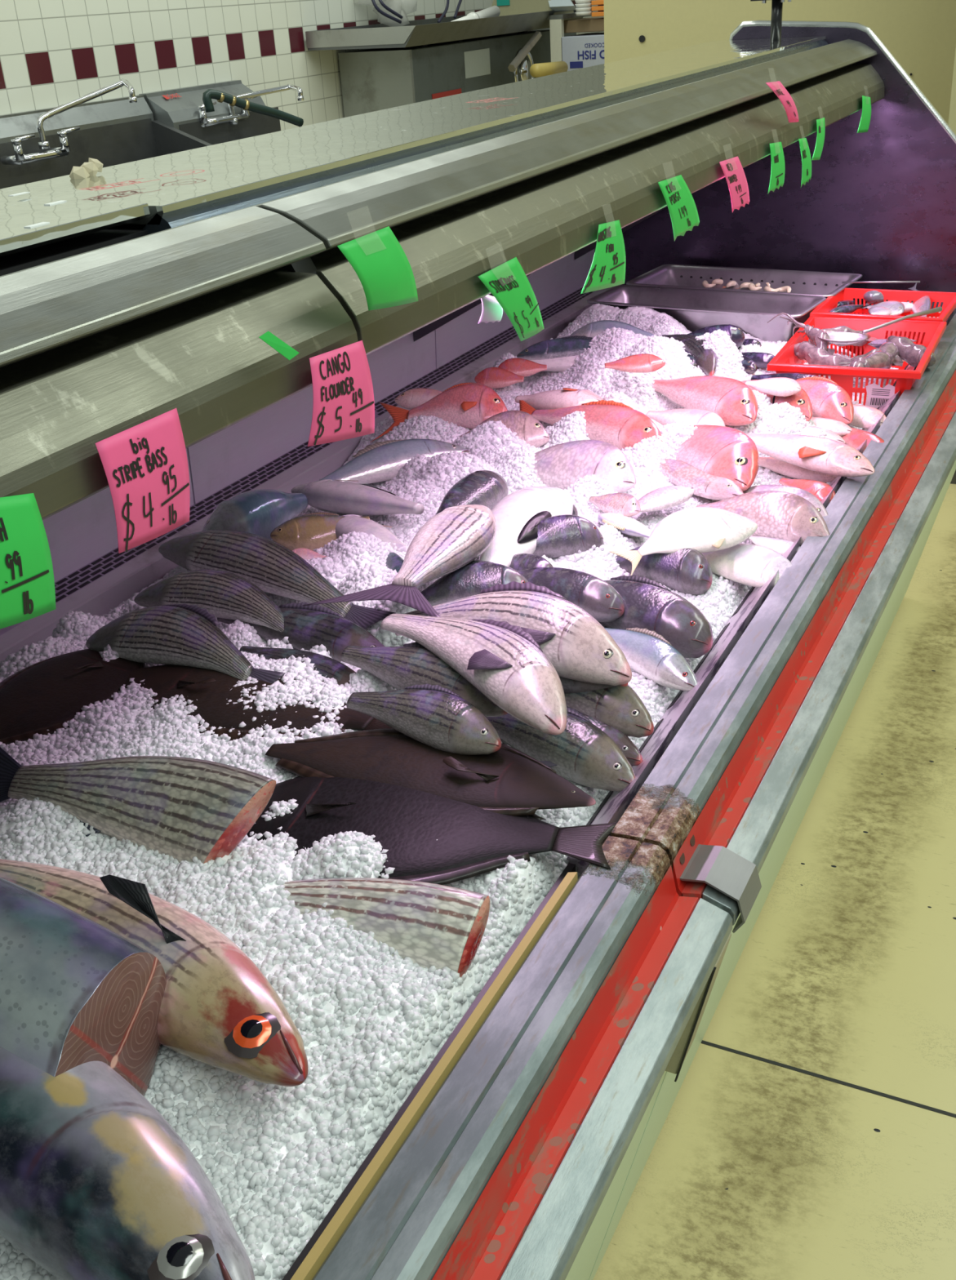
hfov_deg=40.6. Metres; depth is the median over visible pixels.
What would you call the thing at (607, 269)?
price tag
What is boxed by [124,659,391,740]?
flounder
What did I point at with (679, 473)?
porgy
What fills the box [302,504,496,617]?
fish
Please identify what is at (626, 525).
pompano
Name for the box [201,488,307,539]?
fish
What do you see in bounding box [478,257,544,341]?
price tag
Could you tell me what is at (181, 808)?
fish
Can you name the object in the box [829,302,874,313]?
fish
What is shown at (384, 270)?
price tag
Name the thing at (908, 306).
fish
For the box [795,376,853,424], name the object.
snapper
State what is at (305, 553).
fish
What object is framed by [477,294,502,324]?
price tag
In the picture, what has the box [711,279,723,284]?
shrimp
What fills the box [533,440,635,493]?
porgy
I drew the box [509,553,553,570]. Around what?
fish
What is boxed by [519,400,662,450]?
snapper
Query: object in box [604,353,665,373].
snapper
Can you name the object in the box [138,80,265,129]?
backsplash
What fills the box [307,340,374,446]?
price tag
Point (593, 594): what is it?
fish
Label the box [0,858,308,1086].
fish
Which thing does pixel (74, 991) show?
kingfish cut
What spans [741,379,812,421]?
snapper
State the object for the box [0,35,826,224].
countertop
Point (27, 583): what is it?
price tag
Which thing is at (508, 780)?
flounder
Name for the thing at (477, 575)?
fish
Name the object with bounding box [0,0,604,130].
wall
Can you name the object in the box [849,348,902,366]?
squid
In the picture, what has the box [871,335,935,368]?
squid
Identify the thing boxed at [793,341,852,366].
squid
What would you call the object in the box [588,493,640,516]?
porgy
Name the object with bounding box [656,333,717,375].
fish
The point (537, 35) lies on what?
support strut
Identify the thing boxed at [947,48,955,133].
wall
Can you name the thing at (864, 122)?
price tag
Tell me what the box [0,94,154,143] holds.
backsplash
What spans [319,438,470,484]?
fish
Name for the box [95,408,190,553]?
price tag
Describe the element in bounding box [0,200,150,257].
countertop
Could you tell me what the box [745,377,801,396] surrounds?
snapper
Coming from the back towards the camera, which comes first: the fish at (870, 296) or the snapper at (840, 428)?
the fish at (870, 296)
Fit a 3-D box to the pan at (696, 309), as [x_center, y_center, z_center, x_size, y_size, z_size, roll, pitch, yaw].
[0.542,-0.766,3.105,0.540,0.106,0.200,13,31,29]
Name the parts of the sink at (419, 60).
panel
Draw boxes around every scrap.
[69,157,103,179]
[258,331,299,359]
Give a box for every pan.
[586,284,826,342]
[626,264,862,311]
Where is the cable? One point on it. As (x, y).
(381, 2)
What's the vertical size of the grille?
0.044 m
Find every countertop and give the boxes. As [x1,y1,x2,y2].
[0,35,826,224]
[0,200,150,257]
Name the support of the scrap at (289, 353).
attached to the display case
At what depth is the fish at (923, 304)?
3.00 m
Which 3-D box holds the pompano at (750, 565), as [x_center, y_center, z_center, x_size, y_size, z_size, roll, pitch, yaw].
[0.375,-0.110,1.833,0.200,0.036,0.071,20,35,39]
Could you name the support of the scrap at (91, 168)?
on the display case
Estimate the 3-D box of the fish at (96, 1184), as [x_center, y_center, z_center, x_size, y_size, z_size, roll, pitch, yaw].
[-0.384,0.319,0.969,0.684,0.088,0.128,19,34,37]
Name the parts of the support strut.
wheel guard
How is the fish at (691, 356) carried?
on the ice at (268, 1248)
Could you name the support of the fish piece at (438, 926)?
on the ice at (268, 1248)
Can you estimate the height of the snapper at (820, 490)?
0.030 m
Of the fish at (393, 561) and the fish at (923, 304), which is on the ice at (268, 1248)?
the fish at (393, 561)
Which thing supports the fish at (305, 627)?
on the ice at (268, 1248)
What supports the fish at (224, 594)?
on the ice at (268, 1248)
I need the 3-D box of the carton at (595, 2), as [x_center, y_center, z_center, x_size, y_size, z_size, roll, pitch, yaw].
[0.684,-3.164,6.400,0.185,0.020,0.200,10,30,25]
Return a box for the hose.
[202,88,303,126]
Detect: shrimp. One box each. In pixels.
[702,280,715,288]
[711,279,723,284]
[722,280,736,288]
[735,282,751,288]
[748,283,761,290]
[755,282,769,286]
[764,286,779,292]
[776,285,791,292]
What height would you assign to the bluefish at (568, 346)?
0.050 m
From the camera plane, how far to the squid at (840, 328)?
2.81 m
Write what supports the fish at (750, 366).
on the ice at (268, 1248)
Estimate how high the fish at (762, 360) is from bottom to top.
0.031 m
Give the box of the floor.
[592,484,955,1279]
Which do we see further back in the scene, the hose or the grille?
the hose
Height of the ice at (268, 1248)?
0.172 m
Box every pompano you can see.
[597,512,651,537]
[701,543,791,587]
[748,534,799,555]
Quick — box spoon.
[817,306,942,344]
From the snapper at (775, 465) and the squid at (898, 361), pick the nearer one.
the snapper at (775, 465)
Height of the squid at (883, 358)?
0.055 m
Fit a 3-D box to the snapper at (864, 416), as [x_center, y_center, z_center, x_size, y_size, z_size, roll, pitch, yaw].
[0.705,-0.423,2.418,0.052,0.032,0.167,-17,30,-25]
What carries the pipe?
on the sink at (419, 60)
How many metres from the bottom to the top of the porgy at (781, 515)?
0.059 m
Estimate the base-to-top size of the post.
0.093 m
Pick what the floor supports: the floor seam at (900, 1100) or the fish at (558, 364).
the floor seam at (900, 1100)
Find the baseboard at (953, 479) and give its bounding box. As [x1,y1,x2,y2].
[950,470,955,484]
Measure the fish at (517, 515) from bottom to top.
0.069 m
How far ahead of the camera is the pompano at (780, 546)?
1.90 m
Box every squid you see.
[767,312,835,359]
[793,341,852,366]
[808,325,876,346]
[848,338,899,379]
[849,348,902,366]
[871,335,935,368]
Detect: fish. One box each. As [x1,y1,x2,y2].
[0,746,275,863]
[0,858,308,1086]
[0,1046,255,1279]
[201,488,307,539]
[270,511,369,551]
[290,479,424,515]
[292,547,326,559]
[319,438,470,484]
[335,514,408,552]
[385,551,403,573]
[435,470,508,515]
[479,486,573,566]
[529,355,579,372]
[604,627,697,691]
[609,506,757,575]
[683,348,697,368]
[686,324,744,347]
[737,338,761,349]
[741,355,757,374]
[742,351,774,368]
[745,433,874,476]
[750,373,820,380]
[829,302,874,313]
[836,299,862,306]
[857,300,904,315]
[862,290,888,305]
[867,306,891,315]
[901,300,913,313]
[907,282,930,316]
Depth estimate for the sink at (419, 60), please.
5.81 m
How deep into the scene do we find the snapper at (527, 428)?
2.30 m
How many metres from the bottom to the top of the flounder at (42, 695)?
0.036 m
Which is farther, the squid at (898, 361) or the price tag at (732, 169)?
the squid at (898, 361)
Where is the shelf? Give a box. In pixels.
[546,11,592,62]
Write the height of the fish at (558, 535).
0.061 m
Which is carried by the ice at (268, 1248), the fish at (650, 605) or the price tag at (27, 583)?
the fish at (650, 605)
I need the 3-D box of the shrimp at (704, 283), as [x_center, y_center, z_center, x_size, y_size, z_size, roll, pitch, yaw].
[0.604,-0.932,3.386,0.033,0.018,0.042,-9,27,-9]
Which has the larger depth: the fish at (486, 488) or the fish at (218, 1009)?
the fish at (486, 488)
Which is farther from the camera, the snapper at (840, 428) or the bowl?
the bowl
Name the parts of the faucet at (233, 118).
valve handle, valve handle, spout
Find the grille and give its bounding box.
[0,286,595,635]
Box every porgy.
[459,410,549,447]
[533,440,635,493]
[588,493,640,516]
[626,485,694,514]
[658,458,743,500]
[696,490,829,545]
[742,484,827,516]
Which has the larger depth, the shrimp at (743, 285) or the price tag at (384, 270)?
the shrimp at (743, 285)
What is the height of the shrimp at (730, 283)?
0.018 m
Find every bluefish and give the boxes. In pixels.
[516,335,593,359]
[569,320,653,337]
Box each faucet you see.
[0,79,137,164]
[197,84,303,127]
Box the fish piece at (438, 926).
[284,877,490,977]
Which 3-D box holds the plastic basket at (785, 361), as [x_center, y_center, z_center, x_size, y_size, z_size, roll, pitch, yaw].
[0.792,-0.571,2.687,0.292,0.098,0.409,9,29,23]
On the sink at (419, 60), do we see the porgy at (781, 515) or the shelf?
the shelf
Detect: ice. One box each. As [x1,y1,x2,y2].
[0,303,889,1279]
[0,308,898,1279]
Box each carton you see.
[561,32,604,71]
[591,0,604,4]
[591,4,604,11]
[591,10,604,17]
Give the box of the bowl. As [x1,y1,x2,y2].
[817,332,867,344]
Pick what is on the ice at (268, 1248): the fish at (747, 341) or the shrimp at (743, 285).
the fish at (747, 341)
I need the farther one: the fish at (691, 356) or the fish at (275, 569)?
the fish at (691, 356)
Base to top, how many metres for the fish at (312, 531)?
0.048 m
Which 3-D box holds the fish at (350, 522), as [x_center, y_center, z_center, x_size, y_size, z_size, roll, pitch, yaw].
[-0.159,-0.154,1.916,0.171,0.056,0.090,12,31,28]
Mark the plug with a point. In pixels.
(642, 38)
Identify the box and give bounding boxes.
[563,17,604,33]
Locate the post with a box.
[750,0,791,41]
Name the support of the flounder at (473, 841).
on the ice at (268, 1248)
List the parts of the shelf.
post, shelf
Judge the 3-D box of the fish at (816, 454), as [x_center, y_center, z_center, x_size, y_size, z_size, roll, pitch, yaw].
[0.522,-0.317,2.153,0.074,0.043,0.321,-26,34,-37]
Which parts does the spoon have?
handle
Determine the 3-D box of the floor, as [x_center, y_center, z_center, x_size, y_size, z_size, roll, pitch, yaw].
[0.744,-0.727,4.897,13.000,0.001,15.000,10,30,25]
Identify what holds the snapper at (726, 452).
on the ice at (268, 1248)
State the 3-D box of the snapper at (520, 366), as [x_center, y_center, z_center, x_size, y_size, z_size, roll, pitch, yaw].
[0.088,-0.552,2.621,0.102,0.034,0.043,-3,27,2]
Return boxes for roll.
[529,61,568,77]
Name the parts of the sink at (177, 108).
splash panel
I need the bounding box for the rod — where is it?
[841,280,919,283]
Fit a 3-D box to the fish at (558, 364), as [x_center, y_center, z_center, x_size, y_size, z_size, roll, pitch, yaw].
[0.229,-0.584,2.689,0.329,0.049,0.071,-3,27,1]
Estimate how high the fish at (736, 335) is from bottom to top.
0.054 m
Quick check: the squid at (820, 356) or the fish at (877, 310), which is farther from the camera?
the fish at (877, 310)
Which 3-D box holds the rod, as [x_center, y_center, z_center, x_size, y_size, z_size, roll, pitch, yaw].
[0.963,-0.856,3.090,0.179,0.004,0.004,4,28,14]
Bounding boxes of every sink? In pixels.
[0,94,213,189]
[138,80,280,144]
[305,6,590,117]
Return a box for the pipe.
[452,5,500,21]
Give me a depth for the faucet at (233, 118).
5.00 m
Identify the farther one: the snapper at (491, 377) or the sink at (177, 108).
the sink at (177, 108)
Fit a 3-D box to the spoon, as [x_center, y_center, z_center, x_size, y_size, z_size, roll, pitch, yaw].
[0.860,-0.652,2.697,0.328,0.030,0.091,-14,28,-19]
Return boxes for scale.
[491,0,575,16]
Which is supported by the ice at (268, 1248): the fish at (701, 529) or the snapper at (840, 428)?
the snapper at (840, 428)
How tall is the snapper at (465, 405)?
0.082 m
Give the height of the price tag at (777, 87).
0.106 m
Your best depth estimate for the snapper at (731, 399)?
2.36 m
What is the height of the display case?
1.467 m
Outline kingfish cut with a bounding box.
[0,877,166,1096]
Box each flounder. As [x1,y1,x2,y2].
[0,648,145,745]
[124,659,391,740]
[246,776,617,884]
[265,728,595,815]
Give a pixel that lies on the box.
(595, 24)
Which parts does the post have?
post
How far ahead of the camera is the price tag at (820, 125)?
2.56 m
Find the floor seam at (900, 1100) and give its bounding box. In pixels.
[701,1040,955,1117]
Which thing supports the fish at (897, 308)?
in the plastic basket at (948, 299)
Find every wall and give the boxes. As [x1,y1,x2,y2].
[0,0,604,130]
[603,0,955,123]
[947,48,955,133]
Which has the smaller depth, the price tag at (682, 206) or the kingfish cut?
the kingfish cut
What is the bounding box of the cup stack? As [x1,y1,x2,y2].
[574,0,591,15]
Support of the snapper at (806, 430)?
on the ice at (268, 1248)
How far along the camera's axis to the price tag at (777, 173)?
2.31 m
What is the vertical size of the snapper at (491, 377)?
0.036 m
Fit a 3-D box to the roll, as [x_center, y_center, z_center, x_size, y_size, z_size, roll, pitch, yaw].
[0.346,-2.775,6.281,0.060,0.071,0.332,10,30,25]
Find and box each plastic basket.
[766,316,946,408]
[809,288,955,355]
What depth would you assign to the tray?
5.64 m
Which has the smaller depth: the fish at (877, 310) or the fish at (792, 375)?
the fish at (792, 375)
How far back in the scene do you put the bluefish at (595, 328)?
2.79 m
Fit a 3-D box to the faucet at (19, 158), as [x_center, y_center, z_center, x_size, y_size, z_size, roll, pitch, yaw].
[-1.343,-1.698,4.227,0.508,0.213,0.157,-26,34,-37]
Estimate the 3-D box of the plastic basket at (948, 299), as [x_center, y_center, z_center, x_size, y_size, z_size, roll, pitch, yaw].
[0.941,-0.729,2.980,0.288,0.098,0.269,10,30,26]
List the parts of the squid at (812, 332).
arm, arm, arm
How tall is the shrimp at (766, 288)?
0.018 m
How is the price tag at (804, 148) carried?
attached to the display case
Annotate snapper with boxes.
[370,382,507,442]
[394,387,441,408]
[474,367,524,388]
[497,357,546,377]
[515,387,603,409]
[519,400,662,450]
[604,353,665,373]
[645,408,725,426]
[652,375,757,426]
[657,424,759,491]
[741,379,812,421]
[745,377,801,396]
[758,456,837,482]
[778,477,835,502]
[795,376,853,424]
[800,426,845,443]
[810,417,851,435]
[840,427,884,452]
[848,404,886,429]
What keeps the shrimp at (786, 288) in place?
in the pan at (809, 283)
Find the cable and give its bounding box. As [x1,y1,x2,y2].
[371,0,462,23]
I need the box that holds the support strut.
[507,31,542,82]
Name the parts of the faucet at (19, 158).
valve handle, valve handle, spout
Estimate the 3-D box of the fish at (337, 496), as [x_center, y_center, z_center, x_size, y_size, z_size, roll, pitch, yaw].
[-0.192,-0.221,2.043,0.242,0.057,0.083,13,31,30]
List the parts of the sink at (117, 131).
splash panel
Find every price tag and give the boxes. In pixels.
[0,493,55,628]
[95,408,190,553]
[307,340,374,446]
[337,226,417,310]
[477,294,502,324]
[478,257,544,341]
[580,220,625,293]
[657,174,699,240]
[719,155,749,212]
[765,80,799,122]
[767,142,785,194]
[798,137,811,186]
[811,117,825,159]
[857,95,871,133]
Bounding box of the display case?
[0,20,955,1279]
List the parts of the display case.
rail, rail, panel, rail, panel, panel, rail, rail, panel trim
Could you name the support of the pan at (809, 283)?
in the display case
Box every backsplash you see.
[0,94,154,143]
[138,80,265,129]
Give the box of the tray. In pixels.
[307,6,589,50]
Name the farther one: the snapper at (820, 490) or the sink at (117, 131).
the sink at (117, 131)
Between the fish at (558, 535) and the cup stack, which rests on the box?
the cup stack
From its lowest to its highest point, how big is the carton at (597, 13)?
0.020 m
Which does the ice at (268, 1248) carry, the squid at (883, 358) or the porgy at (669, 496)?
the porgy at (669, 496)
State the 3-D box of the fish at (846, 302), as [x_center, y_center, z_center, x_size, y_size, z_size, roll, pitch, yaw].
[0.882,-0.804,3.102,0.108,0.028,0.031,-22,32,-32]
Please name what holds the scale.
on the sink at (419, 60)
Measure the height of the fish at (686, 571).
0.065 m
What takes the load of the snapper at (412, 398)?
on the ice at (268, 1248)
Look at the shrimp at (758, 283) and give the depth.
3.34 m
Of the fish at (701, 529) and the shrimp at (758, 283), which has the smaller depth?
the fish at (701, 529)
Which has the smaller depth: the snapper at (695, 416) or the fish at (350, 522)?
the fish at (350, 522)
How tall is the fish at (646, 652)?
0.040 m
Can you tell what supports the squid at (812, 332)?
in the plastic basket at (785, 361)
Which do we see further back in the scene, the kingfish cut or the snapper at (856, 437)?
the snapper at (856, 437)
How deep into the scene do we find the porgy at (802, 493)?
1.99 m
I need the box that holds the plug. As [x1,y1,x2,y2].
[639,35,644,42]
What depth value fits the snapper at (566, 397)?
2.39 m
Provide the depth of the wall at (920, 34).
4.50 m

